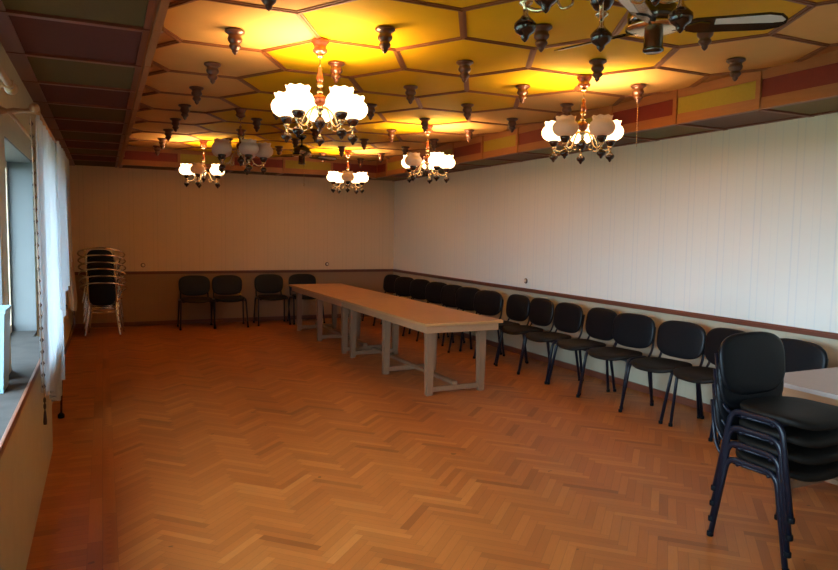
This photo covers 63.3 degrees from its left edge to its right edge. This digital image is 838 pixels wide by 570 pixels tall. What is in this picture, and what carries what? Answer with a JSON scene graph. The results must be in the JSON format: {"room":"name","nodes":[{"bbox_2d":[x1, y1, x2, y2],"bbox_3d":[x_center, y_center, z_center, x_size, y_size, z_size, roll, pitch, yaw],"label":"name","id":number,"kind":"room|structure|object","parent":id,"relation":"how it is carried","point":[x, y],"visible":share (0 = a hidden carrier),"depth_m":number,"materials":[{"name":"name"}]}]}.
{"room":"community hall","nodes":[
{"label":"community hall","id":0,"kind":"room"},
{"bbox_2d":[0,42,72,569],"bbox_3d":[-2.428,-0.234,3.785,0.505,3.000,14.920,-1,5,-25],"label":"wall","id":1,"kind":"structure","parent":0,"point":[25,459],"depth_m":3.50,"materials":[{"name":"beige paint"}]},
{"bbox_2d":[0,236,2,304],"bbox_3d":[-1.540,-0.022,1.964,0.218,1.250,3.050,-1,5,-25],"label":"window","id":2,"kind":"structure","parent":1,"relation":"in","point":[1,298],"depth_m":3.39,"materials":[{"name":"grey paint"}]},
{"bbox_2d":[0,64,18,94],"bbox_3d":[-1.093,-0.636,1.456,0.184,0.060,2.400,-1,5,-25],"label":"curtain rod","id":3,"kind":"object","parent":1,"relation":"attached to","point":[9,86],"visible":1,"depth_m":2.43,"materials":[{"name":"brown wood"}]},
{"bbox_2d":[0,331,39,458],"bbox_3d":[-1.040,0.695,1.113,0.302,0.036,8.780,-1,5,-25],"label":"windowsill","id":4,"kind":"structure","parent":1,"relation":"attached to","point":[25,345],"depth_m":3.48,"materials":[{"name":"grey stone"}]},
{"bbox_2d":[0,305,11,392],"bbox_3d":[-2.032,0.303,3.218,0.166,0.390,0.250,-1,5,-25],"label":"planter box","id":5,"kind":"object","parent":4,"relation":"on","point":[4,309],"visible":1,"depth_m":3.19,"materials":[{"name":"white plastic"}]},
{"bbox_2d":[4,136,36,333],"bbox_3d":[-2.618,-0.220,4.283,0.218,1.250,1.580,-1,5,-25],"label":"window","id":6,"kind":"structure","parent":1,"relation":"in","point":[18,167],"depth_m":4.99,"materials":[{"name":"glass"}]},
{"bbox_2d":[0,103,56,145],"bbox_3d":[-2.641,-1.001,4.781,0.184,0.060,3.170,-1,5,-25],"label":"curtain rod","id":7,"kind":"object","parent":1,"relation":"attached to","point":[34,108],"visible":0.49,"depth_m":3.47,"materials":[{"name":"brown wood"}]},
{"bbox_2d":[29,115,77,424],"bbox_3d":[-2.572,-0.121,4.898,0.118,1.742,2.992,-1,5,-25],"label":"curtain","id":8,"kind":"object","parent":1,"relation":"attached to","point":[55,262],"visible":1,"depth_m":4.16,"materials":[{"name":"white fabric"}]},
{"bbox_2d":[58,380,64,418],"bbox_3d":[-3.044,0.704,5.781,0.052,0.801,0.313,-1,5,-25],"label":"cord","id":9,"kind":"object","parent":8,"relation":"hanging from","point":[61,414],"visible":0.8,"depth_m":5.70,"materials":[{"name":"metal"}]},
{"bbox_2d":[52,325,73,403],"bbox_3d":[-4.081,0.903,7.775,0.018,0.060,6.450,-1,5,-25],"label":"baseboard","id":10,"kind":"structure","parent":1,"relation":"attached to","point":[72,328],"depth_m":9.20,"materials":[{"name":"brown wood"}]},
{"bbox_2d":[0,0,169,167],"bbox_3d":[-1.937,-1.447,3.909,0.744,0.345,14.920,-1,5,-25],"label":"ceiling","id":11,"kind":"structure","parent":1,"relation":"attached to","point":[86,65],"depth_m":3.90,"materials":[{"name":"brown wood"}]},
{"bbox_2d":[69,165,394,323],"bbox_3d":[-3.240,-0.866,11.715,6.000,3.000,0.200,-1,5,-25],"label":"wall","id":12,"kind":"structure","parent":0,"point":[250,222],"depth_m":11.59,"materials":[{"name":"paint"}]},
{"bbox_2d":[74,313,369,327],"bbox_3d":[-2.963,0.598,11.848,5.440,0.070,0.018,-1,5,-25],"label":"baseboard","id":13,"kind":"structure","parent":12,"relation":"attached to","point":[218,320],"depth_m":11.48,"materials":[{"name":"brown wood"}]},
{"bbox_2d":[75,269,392,274],"bbox_3d":[-2.943,-0.230,11.781,5.430,0.048,0.028,-1,5,-25],"label":"trim","id":14,"kind":"structure","parent":12,"relation":"attached to","point":[334,270],"depth_m":11.78,"materials":[{"name":"brown wood"}]},
{"bbox_2d":[119,146,376,179],"bbox_3d":[-2.741,-2.043,11.386,4.172,0.345,0.632,-1,5,-25],"label":"trim","id":15,"kind":"structure","parent":12,"relation":"attached to","point":[136,157],"depth_m":11.09,"materials":[{"name":"brown wood"}]},
{"bbox_2d":[26,316,837,569],"bbox_3d":[0.004,1.262,5.043,6.200,0.100,15.320,-1,5,-25],"label":"floor","id":16,"kind":"structure","parent":0,"point":[232,445],"depth_m":4.56,"materials":[{"name":"brown wood"}]},
{"bbox_2d":[79,282,127,337],"bbox_3d":[-4.673,0.340,10.096,0.654,0.809,0.564,-1,5,-19],"label":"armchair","id":17,"kind":"object","parent":16,"relation":"on","point":[102,295],"visible":0.94,"depth_m":9.87,"materials":[{"name":"black plastic"}]},
{"bbox_2d":[79,275,126,330],"bbox_3d":[-4.679,0.239,10.095,0.654,0.809,0.564,-1,5,-21],"label":"armchair","id":18,"kind":"object","parent":17,"relation":"on","point":[103,279],"visible":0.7,"depth_m":9.86,"materials":[{"name":"black plastic"}]},
{"bbox_2d":[78,268,126,323],"bbox_3d":[-4.687,0.139,10.095,0.654,0.809,0.564,-1,5,-18],"label":"armchair","id":19,"kind":"object","parent":18,"relation":"on","point":[91,273],"visible":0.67,"depth_m":9.86,"materials":[{"name":"black plastic"}]},
{"bbox_2d":[78,261,125,316],"bbox_3d":[-4.693,0.039,10.094,0.654,0.809,0.564,-1,5,-19],"label":"armchair","id":20,"kind":"object","parent":19,"relation":"on","point":[109,266],"visible":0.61,"depth_m":9.85,"materials":[{"name":"black plastic"}]},
{"bbox_2d":[77,254,125,309],"bbox_3d":[-4.698,-0.062,10.094,0.654,0.809,0.564,-1,5,-21],"label":"armchair","id":21,"kind":"object","parent":20,"relation":"on","point":[108,259],"visible":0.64,"depth_m":9.84,"materials":[{"name":"black plastic"}]},
{"bbox_2d":[77,247,124,302],"bbox_3d":[-4.705,-0.162,10.093,0.654,0.809,0.564,-1,5,-18],"label":"armchair","id":22,"kind":"object","parent":21,"relation":"on","point":[91,252],"visible":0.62,"depth_m":9.85,"materials":[{"name":"black plastic"}]},
{"bbox_2d":[177,275,215,329],"bbox_3d":[-3.605,0.274,10.995,0.562,0.834,0.552,-1,5,-24],"label":"chair","id":23,"kind":"object","parent":16,"relation":"on","point":[191,285],"visible":1,"depth_m":11.10,"materials":[{"name":"black fabric"}]},
{"bbox_2d":[210,275,248,328],"bbox_3d":[-3.133,0.265,11.213,0.562,0.834,0.552,-1,5,-24],"label":"chair","id":24,"kind":"object","parent":16,"relation":"on","point":[221,284],"visible":0.98,"depth_m":11.33,"materials":[{"name":"black fabric"}]},
{"bbox_2d":[253,274,290,325],"bbox_3d":[-2.517,0.244,11.597,0.562,0.834,0.552,-1,5,-24],"label":"chair","id":25,"kind":"object","parent":16,"relation":"on","point":[264,283],"visible":1,"depth_m":11.71,"materials":[{"name":"black fabric"}]},
{"bbox_2d":[287,274,324,324],"bbox_3d":[-1.978,0.233,11.847,0.562,0.834,0.552,-1,5,-24],"label":"chair","id":26,"kind":"object","parent":16,"relation":"on","point":[296,278],"visible":0.55,"depth_m":11.94,"materials":[{"name":"black fabric"}]},
{"bbox_2d":[289,283,398,353],"bbox_3d":[-1.159,0.440,9.997,0.877,0.730,2.460,-1,5,-26],"label":"trestle table","id":27,"kind":"object","parent":16,"relation":"on","point":[331,293],"visible":0.72,"depth_m":9.84,"materials":[{"name":"brown wood"}]},
{"bbox_2d":[362,274,399,323],"bbox_3d":[-0.630,0.237,12.072,0.552,0.834,0.562,-3,6,-43],"label":"chair","id":28,"kind":"object","parent":16,"relation":"on","point":[389,280],"visible":0.29,"depth_m":12.21,"materials":[{"name":"black fabric"}]},
{"bbox_2d":[373,277,413,325],"bbox_3d":[-0.393,0.285,11.502,0.562,0.834,0.552,5,6,44],"label":"chair","id":29,"kind":"object","parent":16,"relation":"on","point":[402,284],"visible":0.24,"depth_m":11.62,"materials":[{"name":"black fabric"}]},
{"bbox_2d":[408,279,429,333],"bbox_3d":[-0.135,0.328,11.005,0.552,0.834,0.562,-3,6,-43],"label":"chair","id":30,"kind":"object","parent":16,"relation":"on","point":[417,286],"visible":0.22,"depth_m":11.12,"materials":[{"name":"black fabric"}]},
{"bbox_2d":[340,297,502,395],"bbox_3d":[-0.086,0.630,7.775,0.877,0.730,2.460,-1,5,-26],"label":"trestle table","id":31,"kind":"object","parent":16,"relation":"on","point":[429,319],"visible":1,"depth_m":7.17,"materials":[{"name":"brown wood"}]},
{"bbox_2d":[402,282,448,336],"bbox_3d":[0.131,0.379,10.416,0.562,0.834,0.552,5,6,44],"label":"chair","id":32,"kind":"object","parent":16,"relation":"on","point":[433,289],"visible":0.34,"depth_m":10.55,"materials":[{"name":"black fabric"}]},
{"bbox_2d":[416,284,464,345],"bbox_3d":[0.345,0.421,9.920,0.552,0.834,0.562,-3,6,-43],"label":"chair","id":33,"kind":"object","parent":16,"relation":"on","point":[448,292],"visible":0.35,"depth_m":10.05,"materials":[{"name":"black fabric"}]},
{"bbox_2d":[452,287,480,351],"bbox_3d":[0.558,0.455,9.526,0.562,0.834,0.552,5,6,44],"label":"chair","id":34,"kind":"object","parent":16,"relation":"on","point":[464,298],"visible":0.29,"depth_m":9.66,"materials":[{"name":"black fabric"}]},
{"bbox_2d":[447,290,502,354],"bbox_3d":[0.771,0.498,9.019,0.552,0.834,0.562,-3,6,-43],"label":"chair","id":35,"kind":"object","parent":16,"relation":"on","point":[486,302],"visible":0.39,"depth_m":9.10,"materials":[{"name":"black fabric"}]},
{"bbox_2d":[473,294,529,365],"bbox_3d":[1.059,0.541,8.525,0.552,0.834,0.562,-1,5,-26],"label":"chair","id":36,"kind":"object","parent":16,"relation":"on","point":[517,307],"visible":0.6,"depth_m":8.52,"materials":[{"name":"black fabric"}]},
{"bbox_2d":[494,298,553,371],"bbox_3d":[1.275,0.577,8.108,0.552,0.834,0.562,-1,5,-24],"label":"chair","id":37,"kind":"object","parent":16,"relation":"on","point":[541,310],"visible":0.85,"depth_m":8.09,"materials":[{"name":"black fabric"}]},
{"bbox_2d":[517,302,584,383],"bbox_3d":[1.485,0.621,7.591,0.552,0.834,0.562,-1,5,-25],"label":"chair","id":38,"kind":"object","parent":16,"relation":"on","point":[568,317],"visible":0.9,"depth_m":7.57,"materials":[{"name":"black fabric"}]},
{"bbox_2d":[547,307,616,395],"bbox_3d":[1.732,0.663,7.100,0.552,0.834,0.562,-1,5,-24],"label":"chair","id":39,"kind":"object","parent":16,"relation":"on","point":[599,321],"visible":0.73,"depth_m":7.12,"materials":[{"name":"black fabric"}]},
{"bbox_2d":[576,313,655,409],"bbox_3d":[1.935,0.705,6.602,0.552,0.834,0.562,-2,5,-34],"label":"chair","id":40,"kind":"object","parent":16,"relation":"on","point":[632,330],"visible":0.87,"depth_m":6.63,"materials":[{"name":"black fabric"}]},
{"bbox_2d":[618,320,705,426],"bbox_3d":[2.193,0.751,6.062,0.552,0.834,0.562,-2,5,-34],"label":"chair","id":41,"kind":"object","parent":16,"relation":"on","point":[677,339],"visible":0.84,"depth_m":6.09,"materials":[{"name":"black fabric"}]},
{"bbox_2d":[658,327,743,441],"bbox_3d":[2.415,0.787,5.648,0.552,0.834,0.562,-1,5,-25],"label":"chair","id":42,"kind":"object","parent":16,"relation":"on","point":[714,337],"visible":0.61,"depth_m":5.79,"materials":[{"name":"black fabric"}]},
{"bbox_2d":[707,394,837,569],"bbox_3d":[1.887,0.942,3.559,0.562,0.834,0.552,-1,5,-25],"label":"chair","id":43,"kind":"object","parent":16,"relation":"on","point":[801,472],"visible":0.33,"depth_m":3.39,"materials":[{"name":"black metal"}]},
{"bbox_2d":[708,379,837,558],"bbox_3d":[1.890,0.857,3.549,0.562,0.834,0.552,-1,5,-25],"label":"chair","id":44,"kind":"object","parent":43,"relation":"on","point":[798,454],"visible":0.36,"depth_m":3.37,"materials":[{"name":"black fabric"}]},
{"bbox_2d":[709,362,837,541],"bbox_3d":[1.893,0.773,3.539,0.562,0.834,0.552,-1,5,-25],"label":"chair","id":45,"kind":"object","parent":44,"relation":"on","point":[794,435],"visible":0.5,"depth_m":3.39,"materials":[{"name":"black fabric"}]},
{"bbox_2d":[711,331,837,524],"bbox_3d":[1.896,0.688,3.529,0.562,0.834,0.552,-1,5,-25],"label":"chair","id":46,"kind":"object","parent":45,"relation":"on","point":[749,362],"visible":0.96,"depth_m":3.59,"materials":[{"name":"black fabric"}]},
{"bbox_2d":[717,338,828,444],"bbox_3d":[2.662,0.834,5.092,0.552,0.834,0.562,-1,5,-25],"label":"chair","id":47,"kind":"object","parent":16,"relation":"on","point":[800,355],"visible":0.12,"depth_m":5.09,"materials":[{"name":"black fabric"}]},
{"bbox_2d":[782,367,837,488],"bbox_3d":[2.933,1.009,3.541,0.860,0.730,2.100,-1,5,-25],"label":"trestle table","id":48,"kind":"object","parent":16,"relation":"on","point":[819,385],"visible":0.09,"depth_m":4.11,"materials":[{"name":"grey laminate"}]},
{"bbox_2d":[127,0,837,161],"bbox_3d":[0.050,-1.660,4.815,6.200,0.139,15.320,-1,5,-25],"label":"ceiling","id":49,"kind":"structure","parent":0,"point":[429,36],"depth_m":4.83,"materials":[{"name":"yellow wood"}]},
{"bbox_2d":[153,145,160,155],"bbox_3d":[-3.875,-1.985,10.069,0.124,0.148,0.124,-1,5,-25],"label":"finial","id":50,"kind":"object","parent":49,"relation":"attached to","point":[157,149],"visible":0.92,"depth_m":10.04,"materials":[{"name":"brown wood"}]},
{"bbox_2d":[157,138,166,149],"bbox_3d":[-3.482,-1.913,9.224,0.124,0.148,0.124,-1,5,-25],"label":"finial","id":51,"kind":"object","parent":49,"relation":"attached to","point":[162,142],"visible":0.99,"depth_m":9.19,"materials":[{"name":"brown wood"}]},
{"bbox_2d":[163,129,172,141],"bbox_3d":[-3.089,-1.841,8.378,0.124,0.148,0.124,-1,5,-25],"label":"finial","id":52,"kind":"object","parent":49,"relation":"attached to","point":[168,132],"visible":1,"depth_m":8.35,"materials":[{"name":"brown wood"}]},
{"bbox_2d":[170,118,180,131],"bbox_3d":[-2.696,-1.768,7.533,0.124,0.148,0.124,-1,5,-25],"label":"finial","id":53,"kind":"object","parent":49,"relation":"attached to","point":[175,121],"visible":1,"depth_m":7.50,"materials":[{"name":"brown wood"}]},
{"bbox_2d":[178,104,190,119],"bbox_3d":[-2.303,-1.696,6.688,0.124,0.148,0.124,-1,5,-25],"label":"finial","id":54,"kind":"object","parent":49,"relation":"attached to","point":[184,110],"visible":1,"depth_m":6.66,"materials":[{"name":"brown wood"}]},
{"bbox_2d":[189,86,203,104],"bbox_3d":[-1.909,-1.624,5.842,0.124,0.148,0.124,-1,5,-25],"label":"finial","id":55,"kind":"object","parent":49,"relation":"attached to","point":[196,92],"visible":1,"depth_m":5.81,"materials":[{"name":"brown wood"}]},
{"bbox_2d":[179,140,224,188],"bbox_3d":[-2.999,-1.681,9.446,0.629,0.650,0.608,1,4,2],"label":"chandelier","id":56,"kind":"object","parent":49,"relation":"hanging from","point":[198,170],"visible":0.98,"depth_m":9.35,"materials":[{"name":"white glass"}]},
{"bbox_2d":[204,62,220,83],"bbox_3d":[-1.516,-1.552,4.997,0.124,0.148,0.124,-1,5,-25],"label":"finial","id":57,"kind":"object","parent":49,"relation":"attached to","point":[212,70],"visible":1,"depth_m":4.97,"materials":[{"name":"brown wood"}]},
{"bbox_2d":[224,28,244,54],"bbox_3d":[-1.123,-1.480,4.152,0.124,0.148,0.124,-1,5,-25],"label":"finial","id":58,"kind":"object","parent":49,"relation":"attached to","point":[234,38],"visible":1,"depth_m":4.12,"materials":[{"name":"brown wood"}]},
{"bbox_2d":[236,129,245,138],"bbox_3d":[-2.169,-1.819,8.291,0.124,0.148,0.124,-1,5,-25],"label":"finial","id":59,"kind":"object","parent":49,"relation":"attached to","point":[237,130],"visible":0.39,"depth_m":8.27,"materials":[{"name":"brown wood"}]},
{"bbox_2d":[212,108,272,174],"bbox_3d":[-1.805,-1.464,6.910,0.629,0.650,0.608,-2,5,-35],"label":"chandelier","id":60,"kind":"object","parent":49,"relation":"hanging from","point":[248,149],"visible":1,"depth_m":6.84,"materials":[{"name":"white glass"}]},
{"bbox_2d":[251,118,261,131],"bbox_3d":[-1.776,-1.747,7.445,0.124,0.148,0.124,-1,5,-25],"label":"finial","id":61,"kind":"object","parent":49,"relation":"attached to","point":[256,121],"visible":1,"depth_m":7.41,"materials":[{"name":"brown wood"}]},
{"bbox_2d":[261,0,275,10],"bbox_3d":[-0.730,-1.407,3.307,0.124,0.148,0.124,-1,5,-25],"label":"finial","id":62,"kind":"object","parent":49,"relation":"attached to","point":[268,4],"visible":1,"depth_m":3.29,"materials":[{"name":"brown wood"}]},
{"bbox_2d":[275,146,282,154],"bbox_3d":[-2.036,-1.942,9.893,0.124,0.148,0.124,-1,5,-25],"label":"finial","id":63,"kind":"object","parent":49,"relation":"attached to","point":[278,148],"visible":0.83,"depth_m":9.86,"materials":[{"name":"brown wood"}]},
{"bbox_2d":[291,138,299,147],"bbox_3d":[-1.643,-1.870,9.048,0.124,0.148,0.124,-1,5,-25],"label":"finial","id":64,"kind":"object","parent":49,"relation":"attached to","point":[295,142],"visible":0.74,"depth_m":9.01,"materials":[{"name":"brown wood"}]},
{"bbox_2d":[271,135,336,185],"bbox_3d":[-1.444,-1.611,8.772,0.970,0.660,0.932,-1,5,-25],"label":"ceiling fan","id":65,"kind":"object","parent":49,"relation":"hanging from","point":[301,151],"visible":0.97,"depth_m":8.79,"materials":[{"name":"wood"}]},
{"bbox_2d":[310,129,318,141],"bbox_3d":[-1.250,-1.798,8.203,0.124,0.148,0.124,-1,5,-25],"label":"finial","id":66,"kind":"object","parent":49,"relation":"attached to","point":[315,133],"visible":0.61,"depth_m":8.17,"materials":[{"name":"brown wood"}]},
{"bbox_2d":[271,38,367,146],"bbox_3d":[-0.621,-1.250,4.406,0.608,0.650,0.629,-1,5,-26],"label":"chandelier","id":67,"kind":"object","parent":49,"relation":"hanging from","point":[297,99],"visible":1,"depth_m":4.33,"materials":[{"name":"white glass"}]},
{"bbox_2d":[328,61,344,83],"bbox_3d":[-0.597,-1.530,4.909,0.124,0.148,0.124,-1,5,-25],"label":"finial","id":68,"kind":"object","parent":49,"relation":"attached to","point":[336,70],"visible":1,"depth_m":4.88,"materials":[{"name":"brown wood"}]},
{"bbox_2d":[338,146,345,156],"bbox_3d":[-1.116,-1.921,9.806,0.124,0.148,0.124,-1,5,-25],"label":"finial","id":69,"kind":"object","parent":49,"relation":"attached to","point":[341,150],"visible":1,"depth_m":9.77,"materials":[{"name":"brown wood"}]},
{"bbox_2d":[327,150,368,193],"bbox_3d":[-1.063,-1.721,10.350,0.608,0.650,0.629,2,5,12],"label":"chandelier","id":70,"kind":"object","parent":49,"relation":"hanging from","point":[347,176],"visible":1,"depth_m":10.26,"materials":[{"name":"white glass"}]},
{"bbox_2d":[357,158,363,167],"bbox_3d":[-0.983,-2.044,11.409,0.124,0.148,0.124,-1,5,-25],"label":"finial","id":71,"kind":"object","parent":49,"relation":"attached to","point":[360,160],"visible":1,"depth_m":11.38,"materials":[{"name":"brown wood"}]},
{"bbox_2d":[359,139,368,149],"bbox_3d":[-0.723,-1.849,8.960,0.124,0.148,0.124,-1,5,-25],"label":"finial","id":72,"kind":"object","parent":49,"relation":"attached to","point":[364,143],"visible":1,"depth_m":8.93,"materials":[{"name":"brown wood"}]},
{"bbox_2d":[366,104,376,119],"bbox_3d":[-0.463,-1.653,6.512,0.124,0.148,0.124,-1,5,-25],"label":"finial","id":73,"kind":"object","parent":49,"relation":"attached to","point":[371,107],"visible":0.8,"depth_m":6.48,"materials":[{"name":"brown wood"}]},
{"bbox_2d":[377,153,384,162],"bbox_3d":[-0.590,-1.972,10.563,0.124,0.148,0.124,-1,5,-25],"label":"finial","id":74,"kind":"object","parent":49,"relation":"attached to","point":[381,155],"visible":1,"depth_m":10.53,"materials":[{"name":"brown wood"}]},
{"bbox_2d":[375,26,394,53],"bbox_3d":[-0.204,-1.458,4.064,0.124,0.148,0.124,-1,5,-25],"label":"finial","id":75,"kind":"object","parent":49,"relation":"attached to","point":[384,36],"visible":1,"depth_m":4.03,"materials":[{"name":"brown wood"}]},
{"bbox_2d":[386,129,395,141],"bbox_3d":[-0.330,-1.776,8.115,0.124,0.148,0.124,-1,5,-25],"label":"finial","id":76,"kind":"object","parent":49,"relation":"attached to","point":[391,132],"visible":1,"depth_m":8.08,"materials":[{"name":"brown wood"}]},
{"bbox_2d":[401,146,409,154],"bbox_3d":[-0.197,-1.900,9.718,0.124,0.148,0.124,-1,5,-25],"label":"finial","id":77,"kind":"object","parent":49,"relation":"attached to","point":[405,148],"visible":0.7,"depth_m":9.68,"materials":[{"name":"brown wood"}]},
{"bbox_2d":[403,85,417,103],"bbox_3d":[-0.070,-1.581,5.667,0.124,0.148,0.124,-1,5,-25],"label":"finial","id":78,"kind":"object","parent":49,"relation":"attached to","point":[410,92],"visible":1,"depth_m":5.63,"materials":[{"name":"brown wood"}]},
{"bbox_2d":[419,118,430,132],"bbox_3d":[0.063,-1.704,7.270,0.124,0.148,0.124,-1,5,-25],"label":"finial","id":79,"kind":"object","parent":49,"relation":"attached to","point":[424,121],"visible":1,"depth_m":7.24,"materials":[{"name":"brown wood"}]},
{"bbox_2d":[401,125,454,183],"bbox_3d":[0.100,-1.506,7.836,0.629,0.650,0.608,2,5,9],"label":"chandelier","id":80,"kind":"object","parent":49,"relation":"hanging from","point":[410,161],"visible":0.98,"depth_m":7.75,"materials":[{"name":"white glass"}]},
{"bbox_2d":[430,139,438,149],"bbox_3d":[0.197,-1.827,8.873,0.124,0.148,0.124,-1,5,-25],"label":"finial","id":81,"kind":"object","parent":49,"relation":"attached to","point":[434,143],"visible":1,"depth_m":8.84,"materials":[{"name":"brown wood"}]},
{"bbox_2d":[456,60,472,82],"bbox_3d":[0.323,-1.509,4.822,0.124,0.148,0.124,-1,5,-25],"label":"finial","id":82,"kind":"object","parent":49,"relation":"attached to","point":[464,68],"visible":1,"depth_m":4.79,"materials":[{"name":"brown wood"}]},
{"bbox_2d":[461,103,473,119],"bbox_3d":[0.456,-1.632,6.425,0.124,0.148,0.124,-1,5,-25],"label":"finial","id":83,"kind":"object","parent":49,"relation":"attached to","point":[467,109],"visible":1,"depth_m":6.39,"materials":[{"name":"brown wood"}]},
{"bbox_2d":[464,129,473,142],"bbox_3d":[0.590,-1.755,8.027,0.124,0.148,0.124,-1,5,-25],"label":"finial","id":84,"kind":"object","parent":49,"relation":"attached to","point":[468,134],"visible":1,"depth_m":8.00,"materials":[{"name":"brown wood"}]},
{"bbox_2d":[506,118,517,132],"bbox_3d":[0.983,-1.683,7.182,0.124,0.148,0.124,-1,5,-25],"label":"finial","id":85,"kind":"object","parent":49,"relation":"attached to","point":[512,121],"visible":1,"depth_m":7.15,"materials":[{"name":"brown wood"}]},
{"bbox_2d":[515,84,529,103],"bbox_3d":[0.849,-1.560,5.579,0.124,0.148,0.124,-1,5,-25],"label":"finial","id":86,"kind":"object","parent":49,"relation":"attached to","point":[522,91],"visible":1,"depth_m":5.55,"materials":[{"name":"brown wood"}]},
{"bbox_2d":[534,24,551,51],"bbox_3d":[0.716,-1.437,3.976,0.124,0.148,0.124,-1,5,-25],"label":"finial","id":87,"kind":"object","parent":49,"relation":"attached to","point":[541,35],"visible":0.95,"depth_m":3.94,"materials":[{"name":"brown wood"}]},
{"bbox_2d":[560,103,573,115],"bbox_3d":[1.376,-1.611,6.337,0.124,0.148,0.124,-1,5,-25],"label":"finial","id":88,"kind":"object","parent":49,"relation":"attached to","point":[566,109],"visible":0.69,"depth_m":6.30,"materials":[{"name":"brown wood"}]},
{"bbox_2d":[542,75,623,163],"bbox_3d":[1.283,-1.287,5.263,0.629,0.650,0.608,-1,5,-25],"label":"chandelier","id":89,"kind":"object","parent":49,"relation":"hanging from","point":[565,128],"visible":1,"depth_m":5.22,"materials":[{"name":"white glass"}]},
{"bbox_2d":[589,59,606,81],"bbox_3d":[1.242,-1.488,4.734,0.124,0.148,0.124,-1,5,-25],"label":"finial","id":90,"kind":"object","parent":49,"relation":"attached to","point":[597,67],"visible":1,"depth_m":4.70,"materials":[{"name":"brown wood"}]},
{"bbox_2d":[514,0,693,51],"bbox_3d":[0.516,-1.036,1.895,0.629,0.650,0.608,2,5,15],"label":"chandelier","id":91,"kind":"object","parent":49,"relation":"hanging from","point":[681,16],"visible":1,"depth_m":2.00,"materials":[{"name":"gold metal"}]},
{"bbox_2d":[630,84,645,103],"bbox_3d":[1.769,-1.538,5.492,0.124,0.148,0.124,-1,5,-25],"label":"finial","id":92,"kind":"object","parent":49,"relation":"attached to","point":[638,90],"visible":1,"depth_m":5.46,"materials":[{"name":"brown wood"}]},
{"bbox_2d":[554,0,787,54],"bbox_3d":[1.043,-1.278,3.220,0.911,0.381,0.918,-1,5,-25],"label":"ceiling fan","id":93,"kind":"object","parent":49,"relation":"hanging from","point":[646,20],"visible":0.8,"depth_m":3.07,"materials":[{"name":"wood"}]},
{"bbox_2d":[697,32,713,50],"bbox_3d":[1.635,-1.415,3.889,0.124,0.148,0.124,-1,5,-25],"label":"finial","id":94,"kind":"object","parent":49,"relation":"attached to","point":[705,40],"visible":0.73,"depth_m":3.87,"materials":[{"name":"brown wood"}]},
{"bbox_2d":[726,57,745,81],"bbox_3d":[2.162,-1.466,4.646,0.124,0.148,0.124,-1,5,-25],"label":"finial","id":95,"kind":"object","parent":49,"relation":"attached to","point":[735,66],"visible":1,"depth_m":4.62,"materials":[{"name":"brown wood"}]},
{"bbox_2d":[393,113,837,404],"bbox_3d":[2.750,-0.339,6.183,0.200,3.000,15.320,-1,5,-25],"label":"wall","id":96,"kind":"structure","parent":0,"point":[738,223],"depth_m":6.77,"materials":[{"name":"paint"}]},
{"bbox_2d":[448,332,710,412],"bbox_3d":[2.633,1.124,6.242,0.018,0.070,14.900,-1,5,-25],"label":"baseboard","id":97,"kind":"structure","parent":96,"relation":"attached to","point":[632,385],"depth_m":7.53,"materials":[{"name":"brown wood"}]},
{"bbox_2d":[370,51,837,180],"bbox_3d":[2.401,-1.535,5.919,0.612,0.345,14.920,-1,5,-25],"label":"ceiling beam","id":98,"kind":"structure","parent":96,"relation":"attached to","point":[808,87],"depth_m":5.71,"materials":[{"name":"brown wood"}]},
{"bbox_2d":[393,269,837,339],"bbox_3d":[2.643,0.296,6.171,0.028,0.048,14.890,-1,5,-25],"label":"trim","id":99,"kind":"structure","parent":96,"relation":"attached to","point":[830,335],"depth_m":6.69,"materials":[{"name":"brown wood"}]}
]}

